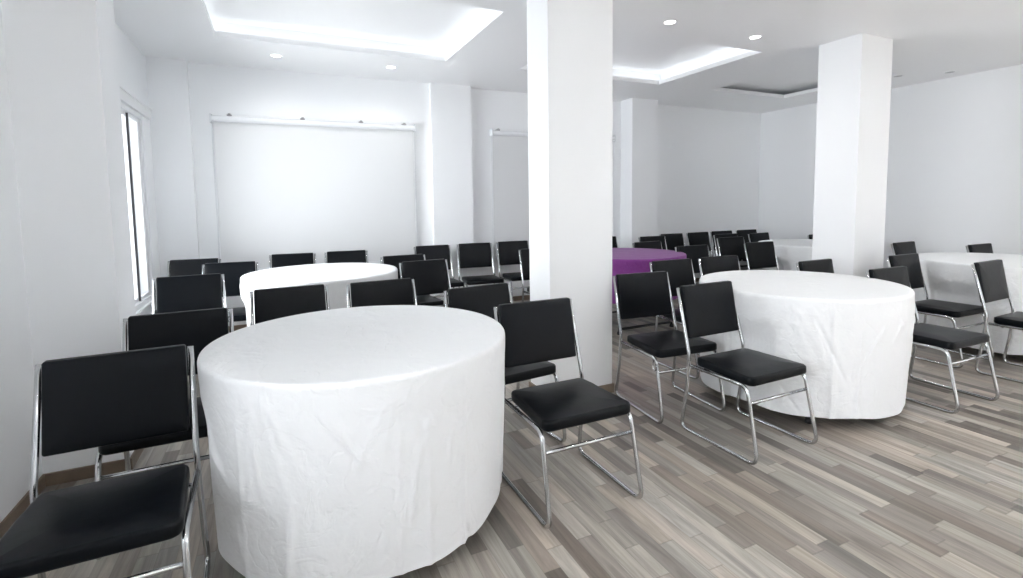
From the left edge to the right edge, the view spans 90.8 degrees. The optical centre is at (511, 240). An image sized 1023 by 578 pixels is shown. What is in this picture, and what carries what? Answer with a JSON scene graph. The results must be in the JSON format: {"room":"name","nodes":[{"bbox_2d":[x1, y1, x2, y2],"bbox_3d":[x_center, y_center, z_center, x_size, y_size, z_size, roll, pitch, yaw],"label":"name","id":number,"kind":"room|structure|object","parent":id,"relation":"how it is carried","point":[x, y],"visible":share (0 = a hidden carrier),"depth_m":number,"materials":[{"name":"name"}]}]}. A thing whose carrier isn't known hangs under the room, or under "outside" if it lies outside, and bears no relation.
{"room":"community hall","nodes":[
{"label":"community hall","id":0,"kind":"room"},
{"bbox_2d":[1,0,135,473],"bbox_3d":[-2.127,-0.213,2.470,0.332,2.700,0.310,-3,5,-25],"label":"wall pier","id":1,"kind":"object","parent":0,"point":[62,62],"visible":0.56,"depth_m":2.33,"materials":[{"name":"white paint"}]},
{"bbox_2d":[130,449,143,469],"bbox_3d":[-1.954,1.095,2.645,0.012,0.060,0.334,-3,5,-25],"label":"baseboard","id":2,"kind":"structure","parent":1,"relation":"attached to","point":[136,454],"depth_m":2.55,"materials":[{"name":"brown wood"}]},
{"bbox_2d":[0,0,159,522],"bbox_3d":[-1.874,-0.125,1.296,0.200,2.700,8.340,-3,5,-25],"label":"wall","id":3,"kind":"structure","parent":0,"point":[16,360],"depth_m":2.19,"materials":[{"name":"white paint"}]},
{"bbox_2d":[0,474,45,538],"bbox_3d":[-1.096,1.288,0.018,0.012,0.060,5.190,-3,5,-25],"label":"baseboard","id":4,"kind":"structure","parent":3,"relation":"attached to","point":[22,505],"depth_m":2.11,"materials":[{"name":"brown wood"}]},
{"bbox_2d":[42,458,131,486],"bbox_3d":[-2.037,1.113,2.429,0.342,0.060,0.012,-3,5,-25],"label":"baseboard","id":5,"kind":"structure","parent":3,"relation":"attached to","point":[85,472],"depth_m":2.41,"materials":[{"name":"brown wood"}]},
{"bbox_2d":[121,102,153,314],"bbox_3d":[-2.875,-0.220,3.625,0.125,1.645,1.990,-3,5,-25],"label":"window","id":6,"kind":"structure","parent":3,"relation":"in","point":[132,121],"depth_m":4.38,"materials":[{"name":"white glass"}]},
{"bbox_2d":[119,85,151,119],"bbox_3d":[-2.869,-1.098,3.632,0.040,0.095,2.330,-3,5,-25],"label":"blind cassette","id":7,"kind":"object","parent":6,"relation":"attached to","point":[127,98],"visible":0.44,"depth_m":4.13,"materials":[{"name":"white"}]},
{"bbox_2d":[145,56,199,276],"bbox_3d":[-3.281,-0.389,4.939,0.325,2.700,0.130,-3,5,-25],"label":"wall","id":8,"kind":"structure","parent":0,"point":[167,79],"depth_m":4.85,"materials":[{"name":"white paint"}]},
{"bbox_2d":[204,0,496,56],"bbox_3d":[-1.257,-1.811,3.939,2.285,0.145,1.720,-3,5,-25],"label":"ceiling","id":9,"kind":"structure","parent":0,"point":[428,27],"depth_m":4.31,"materials":[{"name":"white paint"}]},
{"bbox_2d":[429,83,474,303],"bbox_3d":[-0.723,-0.517,6.137,0.500,2.700,0.100,-3,5,-25],"label":"wall","id":10,"kind":"structure","parent":0,"point":[450,105],"depth_m":6.06,"materials":[{"name":"white paint"}]},
{"bbox_2d":[188,62,760,325],"bbox_3d":[0.312,-0.579,6.753,8.380,2.700,0.250,-3,5,-25],"label":"wall","id":11,"kind":"structure","parent":0,"point":[709,159],"depth_m":6.31,"materials":[{"name":"white paint"}]},
{"bbox_2d":[228,324,246,331],"bbox_3d":[-2.022,0.865,5.624,2.410,0.060,0.012,-3,5,-25],"label":"baseboard","id":12,"kind":"structure","parent":11,"relation":"attached to","point":[236,327],"depth_m":5.24,"materials":[{"name":"brown wood"}]},
{"bbox_2d":[209,113,417,269],"bbox_3d":[-2.041,-0.518,5.479,2.064,1.600,0.080,-3,5,-25],"label":"projection screen","id":13,"kind":"object","parent":11,"relation":"attached to","point":[285,186],"visible":0.91,"depth_m":5.43,"materials":[{"name":"white fabric"}]},
{"bbox_2d":[513,295,529,300],"bbox_3d":[0.546,0.733,6.866,2.300,0.060,0.012,-3,5,-25],"label":"baseboard","id":14,"kind":"structure","parent":11,"relation":"attached to","point":[526,297],"depth_m":6.66,"materials":[{"name":"brown wood"}]},
{"bbox_2d":[489,128,615,254],"bbox_3d":[0.602,-0.654,6.756,1.881,1.600,0.080,-3,5,-25],"label":"projection screen","id":15,"kind":"object","parent":11,"relation":"attached to","point":[510,183],"visible":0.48,"depth_m":6.47,"materials":[{"name":"white fabric"}]},
{"bbox_2d":[25,298,1022,577],"bbox_3d":[2.036,1.077,3.203,8.780,0.100,8.340,-3,5,-25],"label":"floor","id":16,"kind":"structure","parent":0,"point":[920,491],"depth_m":2.23,"materials":[{"name":"grey wood"}]},
{"bbox_2d":[0,344,210,577],"bbox_3d":[-1.213,0.798,1.510,0.471,0.808,0.568,-3,5,-27],"label":"chair","id":17,"kind":"object","parent":16,"relation":"on","point":[98,400],"visible":1,"depth_m":1.60,"materials":[{"name":"black leather"}]},
{"bbox_2d":[95,307,233,559],"bbox_3d":[-1.434,0.751,2.155,0.471,0.808,0.568,-3,5,-26],"label":"chair","id":18,"kind":"object","parent":16,"relation":"on","point":[198,329],"visible":0.27,"depth_m":2.29,"materials":[{"name":"black leather"}]},
{"bbox_2d":[152,273,226,313],"bbox_3d":[-2.173,0.665,3.397,0.471,0.808,0.568,-3,5,-28],"label":"chair","id":19,"kind":"object","parent":16,"relation":"on","point":[202,291],"visible":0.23,"depth_m":3.56,"materials":[{"name":"black leather"}]},
{"bbox_2d":[156,258,222,313],"bbox_3d":[-2.867,0.590,4.484,0.471,0.808,0.568,-2,5,-19],"label":"chair","id":20,"kind":"object","parent":16,"relation":"on","point":[183,267],"visible":0.15,"depth_m":4.66,"materials":[{"name":"black leather"}]},
{"bbox_2d":[202,261,258,332],"bbox_3d":[-2.357,0.606,4.181,0.471,0.808,0.568,-2,5,-20],"label":"chair","id":21,"kind":"object","parent":16,"relation":"on","point":[232,271],"visible":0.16,"depth_m":4.36,"materials":[{"name":"black leather"}]},
{"bbox_2d":[249,284,329,325],"bbox_3d":[-1.209,0.695,2.831,0.471,0.808,0.568,-3,5,-27],"label":"chair","id":22,"kind":"object","parent":16,"relation":"on","point":[269,303],"visible":0.22,"depth_m":3.00,"materials":[{"name":"black leather"}]},
{"bbox_2d":[269,253,315,268],"bbox_3d":[-2.124,0.548,4.894,0.471,0.808,0.568,-2,5,-20],"label":"chair","id":23,"kind":"object","parent":16,"relation":"on","point":[277,260],"visible":0.14,"depth_m":5.08,"materials":[{"name":"black leather"}]},
{"bbox_2d":[324,250,368,262],"bbox_3d":[-1.646,0.524,5.114,0.471,0.808,0.568,-2,5,-21],"label":"chair","id":24,"kind":"object","parent":16,"relation":"on","point":[353,256],"visible":0.14,"depth_m":5.30,"materials":[{"name":"black leather"}]},
{"bbox_2d":[346,278,416,307],"bbox_3d":[-0.707,0.672,3.041,0.471,0.808,0.568,-3,5,-28],"label":"chair","id":25,"kind":"object","parent":16,"relation":"on","point":[402,291],"visible":0.16,"depth_m":3.22,"materials":[{"name":"black leather"}]},
{"bbox_2d":[380,254,443,305],"bbox_3d":[-0.900,0.553,4.613,0.471,0.808,0.568,-3,5,-29],"label":"chair","id":26,"kind":"object","parent":16,"relation":"on","point":[425,300],"visible":0.2,"depth_m":4.73,"materials":[{"name":"black leather"}]},
{"bbox_2d":[399,259,450,306],"bbox_3d":[-0.615,0.585,4.152,0.471,0.808,0.568,-3,5,-31],"label":"chair","id":27,"kind":"object","parent":16,"relation":"on","point":[429,276],"visible":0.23,"depth_m":4.32,"materials":[{"name":"black leather"}]},
{"bbox_2d":[414,245,464,296],"bbox_3d":[-0.805,0.470,5.656,0.471,0.808,0.568,-3,5,-25],"label":"chair","id":28,"kind":"object","parent":16,"relation":"on","point":[431,252],"visible":0.38,"depth_m":5.84,"materials":[{"name":"black leather"}]},
{"bbox_2d":[457,242,503,287],"bbox_3d":[-0.357,0.446,5.886,0.471,0.808,0.568,-2,5,-19],"label":"chair","id":29,"kind":"object","parent":16,"relation":"on","point":[470,255],"visible":0.68,"depth_m":6.04,"materials":[{"name":"black leather"}]},
{"bbox_2d":[443,283,566,442],"bbox_3d":[-0.054,0.683,2.783,0.471,0.808,0.568,-3,5,-31],"label":"chair","id":30,"kind":"object","parent":16,"relation":"on","point":[481,299],"visible":0.26,"depth_m":2.90,"materials":[{"name":"black leather"}]},
{"bbox_2d":[496,240,529,301],"bbox_3d":[0.118,0.421,6.127,0.471,0.808,0.568,-3,5,-22],"label":"chair","id":31,"kind":"object","parent":16,"relation":"on","point":[508,254],"visible":0.51,"depth_m":6.26,"materials":[{"name":"black leather"}]},
{"bbox_2d":[519,249,529,301],"bbox_3d":[0.392,0.495,5.121,0.471,0.808,0.568,-3,5,-25],"label":"chair","id":32,"kind":"object","parent":16,"relation":"on","point":[524,254],"visible":0.19,"depth_m":5.22,"materials":[{"name":"black leather"}]},
{"bbox_2d":[493,297,642,528],"bbox_3d":[0.233,0.717,2.293,0.471,0.808,0.568,-3,5,-25],"label":"chair","id":33,"kind":"object","parent":16,"relation":"on","point":[536,331],"visible":0.83,"depth_m":2.33,"materials":[{"name":"black leather"}]},
{"bbox_2d":[612,236,617,247],"bbox_3d":[1.371,0.362,6.662,0.471,0.808,0.568,-3,5,-25],"label":"chair","id":34,"kind":"object","parent":16,"relation":"on","point":[614,239],"visible":0.08,"depth_m":6.91,"materials":[{"name":"black leather"}]},
{"bbox_2d":[612,311,673,334],"bbox_3d":[1.201,0.501,5.304,1.196,0.746,1.196,-3,5,-25],"label":"chair","id":35,"kind":"object","parent":16,"relation":"on","point":[665,322],"visible":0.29,"depth_m":5.03,"materials":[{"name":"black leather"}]},
{"bbox_2d":[612,248,686,303],"bbox_3d":[1.199,0.336,5.291,1.206,0.425,1.209,-3,5,-25],"label":"tablecloth","id":36,"kind":"object","parent":35,"relation":"on","point":[624,260],"visible":0.27,"depth_m":4.79,"materials":[{"name":"purple fabric"}]},
{"bbox_2d":[638,236,666,249],"bbox_3d":[2.021,0.354,6.655,0.471,0.808,0.568,-3,5,-22],"label":"chair","id":37,"kind":"object","parent":16,"relation":"on","point":[644,238],"visible":0.14,"depth_m":6.86,"materials":[{"name":"black leather"}]},
{"bbox_2d":[632,241,674,318],"bbox_3d":[1.739,0.426,5.777,0.471,0.808,0.568,-3,5,-27],"label":"chair","id":38,"kind":"object","parent":16,"relation":"on","point":[650,244],"visible":0.14,"depth_m":5.96,"materials":[{"name":"black leather"}]},
{"bbox_2d":[613,271,725,423],"bbox_3d":[0.977,0.636,3.205,0.476,0.808,0.568,-2,5,-20],"label":"chair","id":39,"kind":"object","parent":16,"relation":"on","point":[645,294],"visible":0.98,"depth_m":3.33,"materials":[{"name":"black leather"}]},
{"bbox_2d":[659,233,684,250],"bbox_3d":[2.445,0.312,7.125,0.471,0.808,0.568,-3,5,-25],"label":"chair","id":40,"kind":"object","parent":16,"relation":"on","point":[673,240],"visible":0.16,"depth_m":7.31,"materials":[{"name":"black leather"}]},
{"bbox_2d":[649,258,699,378],"bbox_3d":[1.427,0.574,3.929,0.471,0.808,0.568,-3,5,-24],"label":"chair","id":41,"kind":"object","parent":16,"relation":"on","point":[680,271],"visible":0.23,"depth_m":4.09,"materials":[{"name":"black leather"}]},
{"bbox_2d":[675,245,709,308],"bbox_3d":[2.038,0.468,5.190,0.471,0.808,0.568,-2,5,-21],"label":"chair","id":42,"kind":"object","parent":16,"relation":"on","point":[693,252],"visible":0.11,"depth_m":5.37,"materials":[{"name":"black leather"}]},
{"bbox_2d":[686,232,712,256],"bbox_3d":[2.912,0.288,7.353,0.471,0.808,0.568,-3,5,-25],"label":"chair","id":43,"kind":"object","parent":16,"relation":"on","point":[693,238],"visible":0.2,"depth_m":7.53,"materials":[{"name":"black leather"}]},
{"bbox_2d":[698,255,739,276],"bbox_3d":[1.895,0.552,4.134,0.471,0.808,0.568,-3,5,-22],"label":"chair","id":44,"kind":"object","parent":16,"relation":"on","point":[707,265],"visible":0.12,"depth_m":4.31,"materials":[{"name":"black leather"}]},
{"bbox_2d":[710,230,746,260],"bbox_3d":[3.358,0.264,7.581,0.471,0.808,0.568,-3,5,-23],"label":"chair","id":45,"kind":"object","parent":16,"relation":"on","point":[712,233],"visible":0.15,"depth_m":7.71,"materials":[{"name":"black leather"}]},
{"bbox_2d":[713,233,747,266],"bbox_3d":[3.133,0.319,6.905,0.471,0.808,0.568,-3,5,-22],"label":"chair","id":46,"kind":"object","parent":16,"relation":"on","point":[742,263],"visible":0.25,"depth_m":7.03,"materials":[{"name":"black leather"}]},
{"bbox_2d":[717,236,769,269],"bbox_3d":[2.929,0.369,6.295,0.471,0.808,0.568,-2,5,-20],"label":"chair","id":47,"kind":"object","parent":16,"relation":"on","point":[727,246],"visible":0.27,"depth_m":6.47,"materials":[{"name":"black leather"}]},
{"bbox_2d":[736,229,756,242],"bbox_3d":[3.848,0.239,7.807,0.471,0.808,0.568,-3,5,-23],"label":"chair","id":48,"kind":"object","parent":16,"relation":"on","point":[744,233],"visible":0.11,"depth_m":7.97,"materials":[{"name":"black leather"}]},
{"bbox_2d":[676,281,817,464],"bbox_3d":[1.263,0.667,2.753,0.471,0.808,0.568,-3,5,-26],"label":"chair","id":49,"kind":"object","parent":16,"relation":"on","point":[706,309],"visible":1,"depth_m":2.80,"materials":[{"name":"black leather"}]},
{"bbox_2d":[748,232,769,241],"bbox_3d":[3.675,0.303,7.024,0.471,0.808,0.568,-3,5,-28],"label":"chair","id":50,"kind":"object","parent":16,"relation":"on","point":[753,237],"visible":0.11,"depth_m":7.18,"materials":[{"name":"black leather"}]},
{"bbox_2d":[744,241,778,269],"bbox_3d":[2.915,0.431,5.507,0.471,0.808,0.568,-2,5,-21],"label":"chair","id":51,"kind":"object","parent":16,"relation":"on","point":[758,254],"visible":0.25,"depth_m":5.68,"materials":[{"name":"black leather"}]},
{"bbox_2d":[804,417,811,423],"bbox_3d":[1.878,0.645,3.331,1.196,0.746,1.196,-3,5,-25],"label":"round table","id":52,"kind":"object","parent":16,"relation":"on","point":[807,420],"visible":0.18,"depth_m":2.91,"materials":[{"name":"black metal"}]},
{"bbox_2d":[699,270,914,418],"bbox_3d":[1.879,0.612,3.327,1.206,0.690,1.213,-3,5,-25],"label":"tablecloth","id":53,"kind":"object","parent":52,"relation":"on","point":[853,335],"visible":0.74,"depth_m":2.80,"materials":[{"name":"white fabric"}]},
{"bbox_2d":[796,258,833,272],"bbox_3d":[2.531,0.570,3.791,0.471,0.808,0.568,-3,5,-27],"label":"chair","id":54,"kind":"object","parent":16,"relation":"on","point":[820,265],"visible":0.12,"depth_m":3.97,"materials":[{"name":"black leather"}]},
{"bbox_2d":[891,241,916,254],"bbox_3d":[4.372,0.430,5.257,0.471,0.808,0.568,-3,5,-27],"label":"chair","id":55,"kind":"object","parent":16,"relation":"on","point":[909,247],"visible":0.16,"depth_m":5.41,"materials":[{"name":"black leather"}]},
{"bbox_2d":[866,266,999,413],"bbox_3d":[2.727,0.606,3.293,0.471,0.808,0.568,-3,5,-24],"label":"chair","id":56,"kind":"object","parent":16,"relation":"on","point":[941,338],"visible":0.62,"depth_m":3.17,"materials":[{"name":"black leather"}]},
{"bbox_2d":[886,253,993,367],"bbox_3d":[3.454,0.534,4.085,0.471,0.808,0.568,-3,5,-25],"label":"chair","id":57,"kind":"object","parent":16,"relation":"on","point":[938,308],"visible":0.67,"depth_m":4.02,"materials":[{"name":"black leather"}]},
{"bbox_2d":[966,243,992,252],"bbox_3d":[4.869,0.450,4.915,0.471,0.808,0.568,-3,5,-24],"label":"chair","id":58,"kind":"object","parent":16,"relation":"on","point":[985,247],"visible":0.15,"depth_m":5.09,"materials":[{"name":"black leather"}]},
{"bbox_2d":[971,259,1022,383],"bbox_3d":[3.707,0.569,3.586,0.471,0.808,0.568,-3,5,-27],"label":"chair","id":59,"kind":"object","parent":16,"relation":"on","point":[990,278],"visible":0.98,"depth_m":3.70,"materials":[{"name":"black leather"}]},
{"bbox_3d":[-0.625,0.770,2.174,1.196,0.746,1.196,-3,5,-25],"label":"round table","id":60,"kind":"object","parent":16,"relation":"on","visible":0},
{"bbox_2d":[197,305,504,577],"bbox_3d":[-0.625,0.737,2.172,1.205,0.690,1.209,-3,5,-25],"label":"tablecloth","id":61,"kind":"object","parent":60,"relation":"on","point":[365,441],"visible":1,"depth_m":1.66,"materials":[{"name":"white fabric"}]},
{"bbox_3d":[-1.551,0.626,4.186,1.196,0.746,1.196,-3,5,-25],"label":"round table","id":62,"kind":"object","parent":16,"relation":"on","visible":0},
{"bbox_2d":[240,263,397,326],"bbox_3d":[-1.553,0.593,4.184,1.208,0.690,1.205,-3,5,-25],"label":"tablecloth","id":63,"kind":"object","parent":62,"relation":"on","point":[336,276],"visible":0.32,"depth_m":3.84,"materials":[{"name":"white fabric"}]},
{"bbox_3d":[3.692,0.397,6.203,1.196,0.746,1.196,-3,5,-25],"label":"round table","id":64,"kind":"object","parent":16,"relation":"on","visible":0},
{"bbox_2d":[758,239,812,270],"bbox_3d":[3.691,0.364,6.200,1.206,0.690,1.206,-2,5,-17],"label":"tablecloth","id":65,"kind":"object","parent":64,"relation":"on","point":[789,252],"visible":0.2,"depth_m":5.87,"materials":[{"name":"white fabric"}]},
{"bbox_3d":[4.207,0.533,4.363,1.196,0.746,1.196,-3,5,-25],"label":"round table","id":66,"kind":"object","parent":16,"relation":"on","visible":0},
{"bbox_2d":[913,252,1022,354],"bbox_3d":[4.207,0.500,4.361,1.206,0.690,1.206,-1,4,-8],"label":"tablecloth","id":67,"kind":"object","parent":66,"relation":"on","point":[948,276],"visible":0.52,"depth_m":4.12,"materials":[{"name":"white fabric"}]},
{"bbox_2d":[113,0,1022,113],"bbox_3d":[1.998,-1.687,2.988,8.780,0.045,8.340,-3,5,-25],"label":"ceiling","id":68,"kind":"structure","parent":0,"point":[931,38],"depth_m":4.48,"materials":[{"name":"white paint"}]},
{"bbox_2d":[270,54,281,57],"bbox_3d":[-2.211,-1.741,4.732,0.112,0.010,0.112,-3,5,-25],"label":"recessed light","id":69,"kind":"object","parent":68,"relation":"in","point":[271,55],"visible":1,"depth_m":4.72,"materials":[{"name":"white"}]},
{"bbox_2d":[663,19,676,24],"bbox_3d":[1.253,-1.730,3.984,0.112,0.010,0.112,-3,5,-25],"label":"recessed light","id":70,"kind":"object","parent":68,"relation":"in","point":[667,22],"visible":1,"depth_m":3.98,"materials":[{"name":"white"}]},
{"bbox_2d":[748,35,761,39],"bbox_3d":[2.117,-1.773,4.383,0.112,0.010,0.112,-3,5,-25],"label":"recessed light","id":71,"kind":"object","parent":68,"relation":"in","point":[753,37],"visible":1,"depth_m":4.38,"materials":[{"name":"white"}]},
{"bbox_2d":[527,0,612,385],"bbox_3d":[0.391,-0.316,3.354,0.480,2.700,0.280,-3,5,-25],"label":"wall column","id":72,"kind":"structure","parent":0,"point":[570,42],"depth_m":3.22,"materials":[{"name":"white paint"}]},
{"bbox_2d":[529,381,613,392],"bbox_3d":[0.409,1.000,3.457,0.500,0.060,0.300,-3,5,-25],"label":"baseboard","id":73,"kind":"structure","parent":72,"relation":"attached to","point":[609,387],"depth_m":3.41,"materials":[{"name":"brown wood"}]},
{"bbox_2d":[525,28,751,80],"bbox_3d":[1.238,-1.934,5.082,2.200,0.145,1.740,-3,5,-25],"label":"ceiling","id":74,"kind":"structure","parent":0,"point":[639,55],"depth_m":5.43,"materials":[{"name":"white paint"}]},
{"bbox_2d":[620,98,657,247],"bbox_3d":[1.827,-0.637,7.228,0.450,2.700,0.260,-3,5,-25],"label":"wall column","id":75,"kind":"structure","parent":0,"point":[639,117],"depth_m":7.08,"materials":[{"name":"white paint"}]},
{"bbox_2d":[722,62,818,94],"bbox_3d":[3.506,-2.019,6.132,2.100,0.090,2.160,-3,5,-25],"label":"ceiling","id":76,"kind":"structure","parent":0,"point":[802,78],"depth_m":6.58,"materials":[{"name":"white paint"}]},
{"bbox_2d":[812,33,892,276],"bbox_3d":[3.139,-0.457,4.677,0.445,2.700,0.385,-3,5,-25],"label":"wall column","id":77,"kind":"structure","parent":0,"point":[855,71],"depth_m":4.51,"materials":[{"name":"white paint"}]},
{"bbox_2d":[758,64,1022,267],"bbox_3d":[5.907,-0.511,4.893,0.200,2.700,8.340,-3,5,-25],"label":"wall","id":78,"kind":"structure","parent":0,"point":[955,169],"depth_m":6.15,"materials":[{"name":"white paint"}]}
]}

